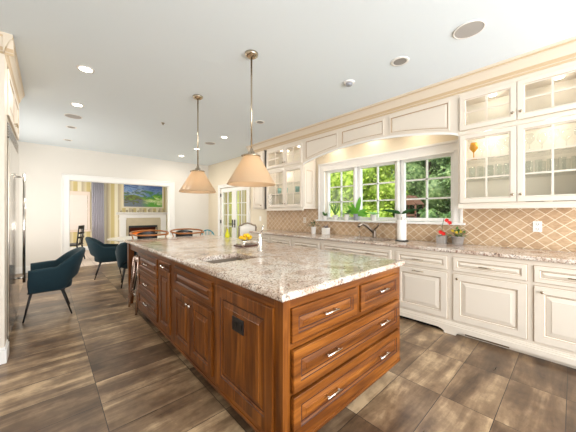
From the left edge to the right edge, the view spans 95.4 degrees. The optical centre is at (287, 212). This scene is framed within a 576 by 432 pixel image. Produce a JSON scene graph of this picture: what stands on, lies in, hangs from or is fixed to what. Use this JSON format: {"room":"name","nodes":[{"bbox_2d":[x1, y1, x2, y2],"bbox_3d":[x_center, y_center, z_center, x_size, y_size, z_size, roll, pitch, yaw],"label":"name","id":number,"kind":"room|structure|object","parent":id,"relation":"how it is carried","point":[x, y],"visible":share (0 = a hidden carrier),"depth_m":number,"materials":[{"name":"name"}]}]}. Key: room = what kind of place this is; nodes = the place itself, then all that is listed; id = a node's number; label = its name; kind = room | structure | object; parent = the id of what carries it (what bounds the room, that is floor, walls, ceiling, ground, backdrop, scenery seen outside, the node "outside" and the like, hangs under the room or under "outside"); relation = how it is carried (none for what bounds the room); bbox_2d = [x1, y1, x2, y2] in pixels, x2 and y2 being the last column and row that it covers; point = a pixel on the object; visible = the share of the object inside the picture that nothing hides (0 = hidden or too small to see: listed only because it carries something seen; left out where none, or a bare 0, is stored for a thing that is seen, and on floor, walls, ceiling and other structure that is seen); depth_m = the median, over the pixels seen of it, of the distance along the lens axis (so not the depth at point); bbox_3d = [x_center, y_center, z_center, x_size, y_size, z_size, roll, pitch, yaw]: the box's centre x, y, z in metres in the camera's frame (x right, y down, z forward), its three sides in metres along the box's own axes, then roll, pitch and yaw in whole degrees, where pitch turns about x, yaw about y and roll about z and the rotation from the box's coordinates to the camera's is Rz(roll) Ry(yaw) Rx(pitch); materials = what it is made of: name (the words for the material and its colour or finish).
{"room":"kitchen","nodes":[
{"label":"kitchen","id":0,"kind":"room"},
{"bbox_2d":[17,141,207,266],"bbox_3d":[-4.442,-0.120,7.018,4.830,2.860,0.150,0,0,-42],"label":"wall","id":1,"kind":"structure","parent":0,"point":[43,166],"depth_m":6.11,"materials":[{"name":"beige paint"}]},
{"bbox_2d":[19,266,29,273],"bbox_3d":[-5.734,1.238,5.720,1.170,0.145,0.018,0,0,-42],"label":"baseboard","id":2,"kind":"structure","parent":1,"relation":"attached to","point":[27,267],"depth_m":5.72,"materials":[{"name":"white paint"}]},
{"bbox_2d":[62,173,174,254],"bbox_3d":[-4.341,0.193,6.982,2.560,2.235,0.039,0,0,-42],"label":"trim","id":3,"kind":"structure","parent":1,"relation":"attached to","point":[65,177],"depth_m":6.45,"materials":[{"name":"white paint"}]},
{"bbox_2d":[70,181,167,246],"bbox_3d":[-6.172,-0.120,10.180,6.550,2.860,0.150,0,0,-42],"label":"wall","id":4,"kind":"structure","parent":0,"point":[112,192],"depth_m":9.71,"materials":[{"name":"paint"}]},
{"bbox_2d":[70,191,90,231],"bbox_3d":[-7.410,-0.050,8.903,1.140,1.400,0.060,0,0,-42],"label":"window","id":5,"kind":"structure","parent":4,"relation":"in","point":[71,192],"depth_m":9.19,"materials":[{"name":"beige wood"}]},
{"bbox_2d":[70,195,86,229],"bbox_3d":[-7.410,-0.020,8.903,0.940,1.200,0.024,0,0,-42],"label":"blind","id":6,"kind":"object","parent":5,"relation":"attached to","point":[78,203],"visible":0.36,"depth_m":9.05,"materials":[{"name":"beige fabric"}]},
{"bbox_2d":[70,244,118,249],"bbox_3d":[-6.188,1.238,10.049,6.350,0.145,0.020,0,0,-42],"label":"baseboard","id":7,"kind":"structure","parent":4,"relation":"attached to","point":[85,247],"depth_m":9.18,"materials":[{"name":"white paint"}]},
{"bbox_2d":[122,184,163,207],"bbox_3d":[-5.742,-0.700,10.443,1.480,1.020,0.039,0,0,-42],"label":"painting","id":8,"kind":"object","parent":4,"relation":"attached to","point":[133,196],"visible":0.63,"depth_m":10.41,"materials":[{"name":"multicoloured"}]},
{"bbox_3d":[-7.336,-1.310,8.934,1.850,0.028,0.114,0,0,-42],"label":"rail","id":9,"kind":"object","parent":4,"relation":"attached to","visible":0},
{"bbox_2d":[91,182,103,242],"bbox_3d":[-6.796,0.005,9.374,0.380,2.590,0.066,0,0,-42],"label":"curtain","id":10,"kind":"object","parent":9,"relation":"hanging from","point":[97,188],"visible":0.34,"depth_m":9.37,"materials":[{"name":"grey fabric"}]},
{"bbox_2d":[225,190,245,232],"bbox_3d":[-2.630,-0.120,11.050,0.150,2.860,3.350,0,0,-42],"label":"wall","id":11,"kind":"structure","parent":0,"point":[243,191],"depth_m":10.06,"materials":[{"name":"paper"}]},
{"bbox_2d":[0,0,575,165],"bbox_3d":[-0.558,-1.625,2.778,5.130,0.150,11.650,0,0,-42],"label":"ceiling","id":12,"kind":"structure","parent":0,"point":[149,59],"depth_m":2.58,"materials":[{"name":"white paint"}]},
{"bbox_2d":[64,113,82,118],"bbox_3d":[-3.433,-1.545,4.192,0.232,0.008,0.232,0,0,-42],"label":"ceiling speaker","id":13,"kind":"object","parent":12,"relation":"attached to","point":[74,116],"visible":1,"depth_m":4.19,"materials":[{"name":"white paint"}]},
{"bbox_2d":[70,102,83,106],"bbox_3d":[-3.014,-1.546,3.749,0.161,0.006,0.161,0,0,-42],"label":"recessed light","id":14,"kind":"object","parent":12,"relation":"in","point":[71,103],"visible":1,"depth_m":3.73,"materials":[{"name":"white paint"}]},
{"bbox_2d":[76,65,94,72],"bbox_3d":[-2.177,-1.546,2.820,0.161,0.006,0.161,0,0,-42],"label":"recessed light","id":15,"kind":"object","parent":12,"relation":"in","point":[83,68],"visible":1,"depth_m":2.82,"materials":[{"name":"white paint"}]},
{"bbox_2d":[179,94,215,193],"bbox_3d":[-1.199,-0.912,3.485,0.472,1.274,0.472,0,0,-42],"label":"pendant lamp","id":16,"kind":"object","parent":12,"relation":"hanging from","point":[197,182],"visible":1,"depth_m":3.40,"materials":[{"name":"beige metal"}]},
{"bbox_2d":[227,50,275,186],"bbox_3d":[-0.355,-0.912,2.549,0.472,1.274,0.472,0,0,-42],"label":"pendant lamp","id":17,"kind":"object","parent":12,"relation":"hanging from","point":[251,171],"visible":1,"depth_m":2.45,"materials":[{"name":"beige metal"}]},
{"bbox_2d":[344,79,354,86],"bbox_3d":[0.724,-1.527,3.104,0.130,0.044,0.129,0,0,-42],"label":"smoke detector","id":18,"kind":"object","parent":12,"relation":"attached to","point":[348,83],"visible":1,"depth_m":3.08,"materials":[{"name":"white paint"}]},
{"bbox_2d":[391,56,408,65],"bbox_3d":[1.143,-1.546,2.675,0.175,0.006,0.175,0,0,-42],"label":"recessed light","id":19,"kind":"object","parent":12,"relation":"in","point":[402,60],"visible":1,"depth_m":2.67,"materials":[{"name":"white paint"}]},
{"bbox_2d":[453,19,485,38],"bbox_3d":[1.527,-1.545,2.212,0.232,0.008,0.232,0,0,-42],"label":"ceiling speaker","id":20,"kind":"object","parent":12,"relation":"attached to","point":[468,29],"visible":1,"depth_m":2.20,"materials":[{"name":"white paint"}]},
{"bbox_2d":[0,250,575,431],"bbox_3d":[-1.161,1.360,4.598,6.700,0.100,15.150,0,0,-42],"label":"floor","id":21,"kind":"structure","parent":0,"point":[101,366],"depth_m":2.02,"materials":[{"name":"wood"}]},
{"bbox_2d":[0,53,18,364],"bbox_3d":[-3.195,-0.040,2.606,0.707,2.700,1.480,0,0,-42],"label":"tall cabinet","id":22,"kind":"object","parent":21,"relation":"on","point":[9,106],"visible":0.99,"depth_m":2.29,"materials":[{"name":"beige paint"}]},
{"bbox_2d":[0,31,24,103],"bbox_3d":[-3.188,-1.468,2.612,0.726,0.165,1.561,0,0,-42],"label":"trim","id":23,"kind":"structure","parent":22,"relation":"on","point":[7,44],"depth_m":2.53,"materials":[{"name":"beige paint"}]},
{"bbox_2d":[7,122,25,338],"bbox_3d":[-3.236,0.215,2.677,0.740,2.190,1.210,0,0,-42],"label":"refrigerator","id":24,"kind":"object","parent":21,"relation":"on","point":[13,176],"visible":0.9,"depth_m":2.76,"materials":[{"name":"silver metal"}]},
{"bbox_2d":[22,247,85,322],"bbox_3d":[-3.094,0.898,3.499,0.619,0.830,0.684,0,0,-42],"label":"armchair","id":25,"kind":"object","parent":21,"relation":"on","point":[53,275],"visible":1,"depth_m":3.31,"materials":[{"name":"teal fabric"}]},
{"bbox_2d":[70,225,84,258],"bbox_3d":[-5.921,0.826,7.177,0.515,0.972,0.450,0,0,-22],"label":"spindle chair","id":26,"kind":"object","parent":21,"relation":"on","point":[81,227],"visible":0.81,"depth_m":7.17,"materials":[{"name":"black paint"}]},
{"bbox_2d":[85,237,121,279],"bbox_3d":[-3.803,0.898,5.416,0.619,0.830,0.684,0,0,-34],"label":"armchair","id":27,"kind":"object","parent":21,"relation":"on","point":[102,252],"visible":0.76,"depth_m":5.17,"materials":[{"name":"teal fabric"}]},
{"bbox_2d":[115,242,136,287],"bbox_3d":[-2.769,0.898,4.806,0.684,0.830,0.619,0,0,-32],"label":"armchair","id":28,"kind":"object","parent":21,"relation":"on","point":[121,249],"visible":0.4,"depth_m":4.54,"materials":[{"name":"teal fabric"}]},
{"bbox_2d":[128,255,138,314],"bbox_3d":[-1.942,0.948,3.645,0.418,0.725,0.417,0,0,-42],"label":"backless stool","id":29,"kind":"object","parent":21,"relation":"on","point":[135,258],"visible":0.28,"depth_m":3.63,"materials":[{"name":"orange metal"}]},
{"bbox_2d":[107,235,172,270],"bbox_3d":[-3.385,0.940,6.094,1.360,0.741,1.360,0,0,-42],"label":"pedestal table","id":30,"kind":"object","parent":21,"relation":"on","point":[123,238],"visible":0.23,"depth_m":5.87,"materials":[{"name":"white stone"}]},
{"bbox_2d":[116,212,167,243],"bbox_3d":[-5.788,0.642,10.463,1.840,1.335,1.050,0,0,-42],"label":"fireplace","id":31,"kind":"object","parent":21,"relation":"on","point":[129,222],"visible":0.56,"depth_m":10.30,"materials":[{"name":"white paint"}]},
{"bbox_2d":[116,212,167,214],"bbox_3d":[-5.686,0.022,10.353,1.840,0.095,0.250,0,0,-42],"label":"mantel shelf","id":32,"kind":"object","parent":31,"relation":"attached to","point":[117,213],"depth_m":10.23,"materials":[{"name":"white paint"}]},
{"bbox_2d":[129,230,168,291],"bbox_3d":[-2.244,0.797,4.256,0.577,1.029,0.490,0,0,-42],"label":"bar stool","id":33,"kind":"object","parent":21,"relation":"on","point":[142,235],"visible":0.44,"depth_m":4.32,"materials":[{"name":"brown wood"}]},
{"bbox_2d":[170,228,203,236],"bbox_3d":[-1.794,0.797,4.668,0.577,1.029,0.490,0,0,-42],"label":"bar stool","id":34,"kind":"object","parent":21,"relation":"on","point":[182,231],"visible":0.34,"depth_m":4.78,"materials":[{"name":"brown wood"}]},
{"bbox_2d":[238,222,256,239],"bbox_3d":[-0.938,0.769,6.061,0.439,1.085,0.516,0,0,-8],"label":"upholstered chair","id":35,"kind":"object","parent":21,"relation":"on","point":[242,229],"visible":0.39,"depth_m":6.26,"materials":[{"name":"white fabric"}]},
{"bbox_2d":[251,233,269,242],"bbox_3d":[-0.362,0.870,5.615,0.668,0.880,0.670,0,0,-42],"label":"base cabinet","id":36,"kind":"object","parent":21,"relation":"on","point":[265,238],"visible":0.21,"depth_m":5.34,"materials":[{"name":"beige paint"}]},
{"bbox_2d":[127,243,399,431],"bbox_3d":[-0.705,0.870,2.941,1.324,0.880,3.470,0,0,-42],"label":"kitchen island","id":37,"kind":"object","parent":21,"relation":"on","point":[294,365],"visible":0.94,"depth_m":1.61,"materials":[{"name":"cherry wood"},{"name":"granite"}]},
{"bbox_2d":[124,235,404,301],"bbox_3d":[-0.710,0.410,2.977,1.335,0.040,3.480,0,0,-42],"label":"island countertop","id":38,"kind":"structure","parent":37,"relation":"on","point":[282,273],"depth_m":2.02,"materials":[{"name":"beige stone"}]},
{"bbox_2d":[206,257,243,263],"bbox_3d":[-0.533,0.518,2.281,0.465,0.174,0.385,0,0,-42],"label":"bar sink","id":39,"kind":"object","parent":38,"relation":"in","point":[235,258],"visible":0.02,"depth_m":2.46,"materials":[{"name":"silver metal"}]},
{"bbox_2d":[225,229,229,237],"bbox_3d":[-0.964,0.319,4.162,0.076,0.142,0.075,0,0,-42],"label":"bottle","id":40,"kind":"object","parent":38,"relation":"on","point":[227,235],"visible":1,"depth_m":4.14,"materials":[{"name":"yellow glass"}]},
{"bbox_2d":[234,243,257,246],"bbox_3d":[-0.498,0.372,3.097,0.240,0.035,0.160,0,0,-42],"label":"cutting board","id":41,"kind":"object","parent":38,"relation":"on","point":[247,244],"visible":0.89,"depth_m":3.06,"materials":[{"name":"brown wood"}]},
{"bbox_2d":[241,225,263,251],"bbox_3d":[-0.357,0.254,2.585,0.069,0.271,0.297,0,0,39],"label":"faucet","id":42,"kind":"object","parent":38,"relation":"on","point":[259,242],"visible":0.99,"depth_m":2.66,"materials":[{"name":"silver metal"}]},
{"bbox_2d":[270,235,291,245],"bbox_3d":[0.074,0.870,5.139,0.668,0.880,0.620,0,0,-42],"label":"base cabinet","id":43,"kind":"object","parent":21,"relation":"on","point":[284,240],"visible":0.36,"depth_m":4.91,"materials":[{"name":"beige paint"}]},
{"bbox_2d":[292,237,320,249],"bbox_3d":[0.513,0.870,4.660,0.668,0.880,0.680,0,0,-42],"label":"base cabinet","id":44,"kind":"object","parent":21,"relation":"on","point":[299,242],"visible":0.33,"depth_m":4.43,"materials":[{"name":"beige paint"}]},
{"bbox_2d":[321,240,393,258],"bbox_3d":[1.151,0.870,3.963,0.668,0.880,1.210,0,0,-42],"label":"base cabinet","id":45,"kind":"object","parent":21,"relation":"on","point":[387,252],"visible":0.28,"depth_m":3.68,"materials":[{"name":"beige paint"}]},
{"bbox_2d":[394,247,450,333],"bbox_3d":[1.772,0.870,3.284,0.670,0.880,0.630,0,0,-42],"label":"base cabinet","id":46,"kind":"object","parent":21,"relation":"on","point":[425,276],"visible":0.82,"depth_m":3.03,"materials":[{"name":"beige paint"}]},
{"bbox_2d":[450,253,530,355],"bbox_3d":[2.202,0.870,2.816,0.668,0.880,0.642,0,0,-42],"label":"base cabinet","id":47,"kind":"object","parent":21,"relation":"on","point":[490,296],"visible":0.98,"depth_m":2.58,"materials":[{"name":"beige paint"}]},
{"bbox_2d":[465,334,508,347],"bbox_3d":[2.002,1.283,2.648,0.010,0.030,0.360,0,0,-42],"label":"vent grille","id":48,"kind":"object","parent":47,"relation":"attached to","point":[469,336],"depth_m":2.64,"materials":[{"name":"white wood"}]},
{"bbox_2d":[530,260,575,368],"bbox_3d":[2.719,0.870,2.252,0.668,0.880,0.888,0,0,-42],"label":"base cabinet","id":49,"kind":"object","parent":21,"relation":"on","point":[552,285],"visible":0.98,"depth_m":2.27,"materials":[{"name":"beige paint"}]},
{"bbox_2d":[249,230,575,264],"bbox_3d":[1.218,0.410,3.909,0.667,0.040,5.360,0,0,-42],"label":"countertop","id":50,"kind":"structure","parent":49,"relation":"on","point":[562,257],"depth_m":2.96,"materials":[{"name":"beige stone"}]},
{"bbox_2d":[308,220,319,233],"bbox_3d":[0.477,0.256,4.887,0.267,0.268,0.265,0,0,-42],"label":"potted plant","id":51,"kind":"object","parent":50,"relation":"on","point":[313,229],"visible":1,"depth_m":4.86,"materials":[{"name":"green plant"}]},
{"bbox_2d":[322,225,329,234],"bbox_3d":[0.688,0.298,4.789,0.151,0.184,0.134,0,0,-42],"label":"potted plant","id":52,"kind":"object","parent":50,"relation":"on","point":[326,230],"visible":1,"depth_m":4.75,"materials":[{"name":"white plant"}]},
{"bbox_2d":[357,222,379,237],"bbox_3d":[1.251,0.265,4.101,0.346,0.250,0.120,0,0,7],"label":"faucet","id":53,"kind":"object","parent":50,"relation":"on","point":[359,225],"visible":1,"depth_m":4.09,"materials":[{"name":"silver metal"}]},
{"bbox_2d":[395,217,408,241],"bbox_3d":[1.583,0.220,3.647,0.176,0.340,0.176,0,0,-42],"label":"paper towel holder","id":54,"kind":"object","parent":50,"relation":"on","point":[401,224],"visible":1,"depth_m":3.59,"materials":[{"name":"white paper"}]},
{"bbox_2d":[436,213,451,243],"bbox_3d":[2.013,0.194,3.377,0.160,0.392,0.207,0,0,-42],"label":"potted plant","id":55,"kind":"object","parent":50,"relation":"on","point":[442,238],"visible":1,"depth_m":3.35,"materials":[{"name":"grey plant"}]},
{"bbox_2d":[448,226,466,244],"bbox_3d":[2.119,0.279,3.284,0.236,0.222,0.240,0,0,-42],"label":"potted plant","id":56,"kind":"object","parent":50,"relation":"on","point":[458,239],"visible":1,"depth_m":3.24,"materials":[{"name":"green plant"}]},
{"bbox_2d":[208,135,575,251],"bbox_3d":[1.275,-0.120,4.457,0.158,2.860,11.650,0,0,-42],"label":"wall","id":57,"kind":"structure","parent":0,"point":[501,227],"depth_m":3.69,"materials":[{"name":"paint"}]},
{"bbox_2d":[220,187,233,237],"bbox_3d":[-1.807,0.281,7.714,0.124,2.038,0.752,0,0,-42],"label":"door","id":58,"kind":"structure","parent":57,"relation":"in","point":[231,189],"depth_m":7.74,"materials":[{"name":"white paint"}]},
{"bbox_2d":[218,184,249,235],"bbox_3d":[-1.564,0.230,7.423,0.039,2.160,1.700,0,0,-42],"label":"trim","id":59,"kind":"structure","parent":57,"relation":"attached to","point":[223,185],"depth_m":7.97,"materials":[{"name":"white paint"}]},
{"bbox_2d":[234,187,246,237],"bbox_3d":[-1.295,0.281,7.155,0.124,2.038,0.752,0,0,-42],"label":"door","id":60,"kind":"structure","parent":57,"relation":"in","point":[236,189],"depth_m":7.37,"materials":[{"name":"white paint"}]},
{"bbox_2d":[253,150,273,208],"bbox_3d":[-0.532,-0.740,6.029,0.397,1.300,0.510,0,0,-42],"label":"upper cabinet","id":61,"kind":"object","parent":57,"relation":"attached to","point":[259,193],"visible":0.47,"depth_m":5.88,"materials":[{"name":"beige paint"}]},
{"bbox_2d":[266,139,315,210],"bbox_3d":[0.022,-0.719,5.423,0.398,1.342,1.132,0,0,-42],"label":"upper cabinet","id":62,"kind":"object","parent":57,"relation":"attached to","point":[286,168],"visible":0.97,"depth_m":5.32,"materials":[{"name":"beige paint"}]},
{"bbox_2d":[326,167,353,219],"bbox_3d":[0.960,-0.339,4.767,0.104,0.919,0.642,0,0,-42],"label":"window","id":63,"kind":"structure","parent":57,"relation":"in","point":[328,173],"depth_m":4.81,"materials":[{"name":"white paint"}]},
{"bbox_2d":[358,161,396,220],"bbox_3d":[1.444,-0.339,4.239,0.104,0.919,0.688,0,0,-42],"label":"window","id":64,"kind":"structure","parent":57,"relation":"in","point":[360,168],"depth_m":4.24,"materials":[{"name":"white paint"}]},
{"bbox_2d":[354,160,400,212],"bbox_3d":[1.446,-0.338,4.240,0.160,0.925,0.770,0,0,-42],"label":"trim","id":65,"kind":"structure","parent":57,"relation":"attached to","point":[399,161],"depth_m":3.94,"materials":[{"name":"white paint"}]},
{"bbox_2d":[318,139,462,222],"bbox_3d":[1.397,-0.393,4.182,0.050,1.085,2.380,0,0,-42],"label":"trim","id":66,"kind":"structure","parent":57,"relation":"attached to","point":[451,146],"depth_m":3.88,"materials":[{"name":"white paint"}]},
{"bbox_2d":[316,219,465,224],"bbox_3d":[1.429,0.139,4.211,0.205,0.027,2.440,0,0,-42],"label":"trim","id":67,"kind":"structure","parent":57,"relation":"attached to","point":[370,221],"depth_m":3.90,"materials":[{"name":"white paint"}]},
{"bbox_2d":[320,212,327,219],"bbox_3d":[0.714,0.048,4.923,0.211,0.153,0.206,0,0,-42],"label":"potted plant","id":68,"kind":"object","parent":67,"relation":"on","point":[324,214],"visible":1,"depth_m":4.90,"materials":[{"name":"green plant"}]},
{"bbox_2d":[329,202,340,219],"bbox_3d":[0.849,-0.062,4.738,0.212,0.374,0.308,0,0,8],"label":"potted plant","id":69,"kind":"object","parent":67,"relation":"on","point":[334,209],"visible":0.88,"depth_m":4.72,"materials":[{"name":"green plant"}]},
{"bbox_2d":[335,209,350,219],"bbox_3d":[0.997,0.024,4.583,0.399,0.203,0.391,0,0,-42],"label":"potted plant","id":70,"kind":"object","parent":67,"relation":"on","point":[346,215],"visible":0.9,"depth_m":4.53,"materials":[{"name":"green plant"}]},
{"bbox_2d":[346,196,368,219],"bbox_3d":[1.148,-0.076,4.415,0.123,0.402,0.502,0,0,-42],"label":"potted plant","id":71,"kind":"object","parent":67,"relation":"on","point":[354,211],"visible":0.94,"depth_m":4.40,"materials":[{"name":"green plant"}]},
{"bbox_2d":[363,209,380,220],"bbox_3d":[1.349,0.033,4.170,0.300,0.183,0.356,0,0,-42],"label":"potted plant","id":72,"kind":"object","parent":67,"relation":"on","point":[373,215],"visible":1,"depth_m":4.16,"materials":[{"name":"green plant"}]},
{"bbox_2d":[381,209,416,219],"bbox_3d":[1.657,0.032,3.837,0.151,0.186,0.558,0,0,-42],"label":"potted plant","id":73,"kind":"object","parent":67,"relation":"on","point":[399,215],"visible":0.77,"depth_m":3.81,"materials":[{"name":"green plant"}]},
{"bbox_2d":[246,36,575,152],"bbox_3d":[1.146,-1.468,4.143,0.472,0.165,5.802,0,0,-42],"label":"trim","id":74,"kind":"structure","parent":57,"relation":"attached to","point":[564,51],"depth_m":3.08,"materials":[{"name":"beige paint"}]},
{"bbox_2d":[267,208,575,251],"bbox_3d":[1.717,0.155,3.864,0.008,0.470,6.580,0,0,-42],"label":"tile backsplash","id":75,"kind":"structure","parent":57,"relation":"attached to","point":[501,227],"depth_m":3.13,"materials":[{"name":"beige tile"}]},
{"bbox_2d":[401,153,452,221],"bbox_3d":[1.949,-0.339,3.688,0.104,0.919,0.702,0,0,-42],"label":"window","id":76,"kind":"structure","parent":57,"relation":"in","point":[403,162],"depth_m":3.69,"materials":[{"name":"white paint"}]},
{"bbox_2d":[458,60,575,208],"bbox_3d":[2.451,-0.719,2.771,0.398,1.342,1.055,0,0,-42],"label":"upper cabinet","id":77,"kind":"object","parent":57,"relation":"attached to","point":[536,105],"visible":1,"depth_m":2.76,"materials":[{"name":"beige paint"}]},
{"bbox_2d":[469,142,477,159],"bbox_3d":[2.165,-0.719,3.055,0.083,0.196,0.081,0,0,-42],"label":"goblet","id":78,"kind":"object","parent":77,"relation":"on","point":[473,147],"visible":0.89,"depth_m":3.03,"materials":[{"name":"orange glass"}]},
{"bbox_2d":[533,221,541,231],"bbox_3d":[2.673,0.145,2.808,0.008,0.115,0.072,0,0,-42],"label":"wall outlet","id":79,"kind":"object","parent":57,"relation":"attached to","point":[537,225],"visible":1,"depth_m":2.81,"materials":[{"name":"white paint"}]},
{"bbox_3d":[1.276,-1.305,4.115,0.318,0.030,2.509,0,0,-42],"label":"ceiling","id":80,"kind":"structure","parent":57,"relation":"attached to","visible":0},
{"bbox_2d":[303,95,457,164],"bbox_3d":[1.142,-1.145,3.993,0.042,0.489,2.511,0,0,-42],"label":"window valance","id":81,"kind":"object","parent":80,"relation":"attached to","point":[439,117],"visible":1,"depth_m":3.62,"materials":[{"name":"beige paint"}]},
{"bbox_3d":[-1.329,-0.910,7.530,0.172,0.030,1.900,0,0,-42],"label":"rail","id":82,"kind":"object","parent":57,"relation":"attached to","visible":0},
{"bbox_2d":[229,191,238,237],"bbox_3d":[-1.661,0.200,8.006,0.056,2.180,0.550,0,0,-42],"label":"drape","id":83,"kind":"object","parent":82,"relation":"hanging from","point":[230,193],"visible":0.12,"depth_m":8.08,"materials":[{"name":"yellow fabric"}]},
{"label":"outside","id":84,"kind":"structure","parent":0,"visible":0},
{"bbox_3d":[13.011,1.735,22.090,40.970,0.150,65.000,0,0,-42],"label":"ground","id":85,"kind":"structure","parent":84,"visible":0},
{"bbox_2d":[330,174,338,204],"bbox_3d":[1.174,-1.694,16.516,5.083,7.219,5.065,0,0,-42],"label":"tree","id":86,"kind":"object","parent":85,"relation":"on","point":[333,192],"visible":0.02,"depth_m":15.20,"materials":[{"name":"green plant"}]},
{"bbox_2d":[330,204,346,219],"bbox_3d":[1.690,0.700,11.285,2.074,2.453,2.256,0,0,12],"label":"shrub","id":87,"kind":"object","parent":85,"relation":"on","point":[331,211],"visible":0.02,"depth_m":10.74,"materials":[{"name":"green plant"}]},
{"bbox_2d":[330,165,394,209],"bbox_3d":[4.120,-2.057,15.548,5.330,7.481,5.651,0,0,42],"label":"tree","id":88,"kind":"object","parent":85,"relation":"on","point":[335,178],"visible":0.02,"depth_m":15.18,"materials":[{"name":"green plant"}]},
{"bbox_2d":[337,165,407,216],"bbox_3d":[3.601,-0.445,11.625,3.350,5.113,3.019,0,0,-45],"label":"tree","id":89,"kind":"object","parent":85,"relation":"on","point":[386,191],"visible":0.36,"depth_m":10.98,"materials":[{"name":"green plant"}]},
{"bbox_2d":[392,205,418,221],"bbox_3d":[8.691,-2.759,20.526,6.771,10.461,7.766,0,0,40],"label":"tree","id":90,"kind":"object","parent":85,"relation":"on","point":[410,205],"visible":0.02,"depth_m":17.58,"materials":[{"name":"green plant"}]},
{"bbox_2d":[406,195,423,217],"bbox_3d":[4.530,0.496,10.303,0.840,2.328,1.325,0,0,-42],"label":"house","id":91,"kind":"structure","parent":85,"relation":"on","point":[408,202],"depth_m":9.77,"materials":[{"name":"brown wood"}]},
{"bbox_2d":[388,160,450,213],"bbox_3d":[8.143,-2.139,14.972,6.078,7.644,5.367,0,0,40],"label":"tree","id":92,"kind":"object","parent":85,"relation":"on","point":[414,170],"visible":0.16,"depth_m":14.20,"materials":[{"name":"green foliage"},{"name":"bark"}]},
{"bbox_2d":[416,207,450,221],"bbox_3d":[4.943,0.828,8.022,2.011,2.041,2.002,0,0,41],"label":"shrub","id":93,"kind":"object","parent":85,"relation":"on","point":[431,214],"visible":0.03,"depth_m":8.16,"materials":[{"name":"green plant"}]},
{"bbox_2d":[428,157,450,200],"bbox_3d":[7.803,-1.512,11.101,3.672,6.387,3.597,0,0,-42],"label":"tree","id":94,"kind":"object","parent":85,"relation":"on","point":[446,161],"visible":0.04,"depth_m":10.99,"materials":[{"name":"green plant"}]},
{"bbox_2d":[443,199,450,213],"bbox_3d":[11.251,-2.200,12.445,6.177,9.980,6.594,0,0,-32],"label":"tree","id":95,"kind":"object","parent":85,"relation":"on","point":[449,206],"visible":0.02,"depth_m":13.43,"materials":[{"name":"green plant"}]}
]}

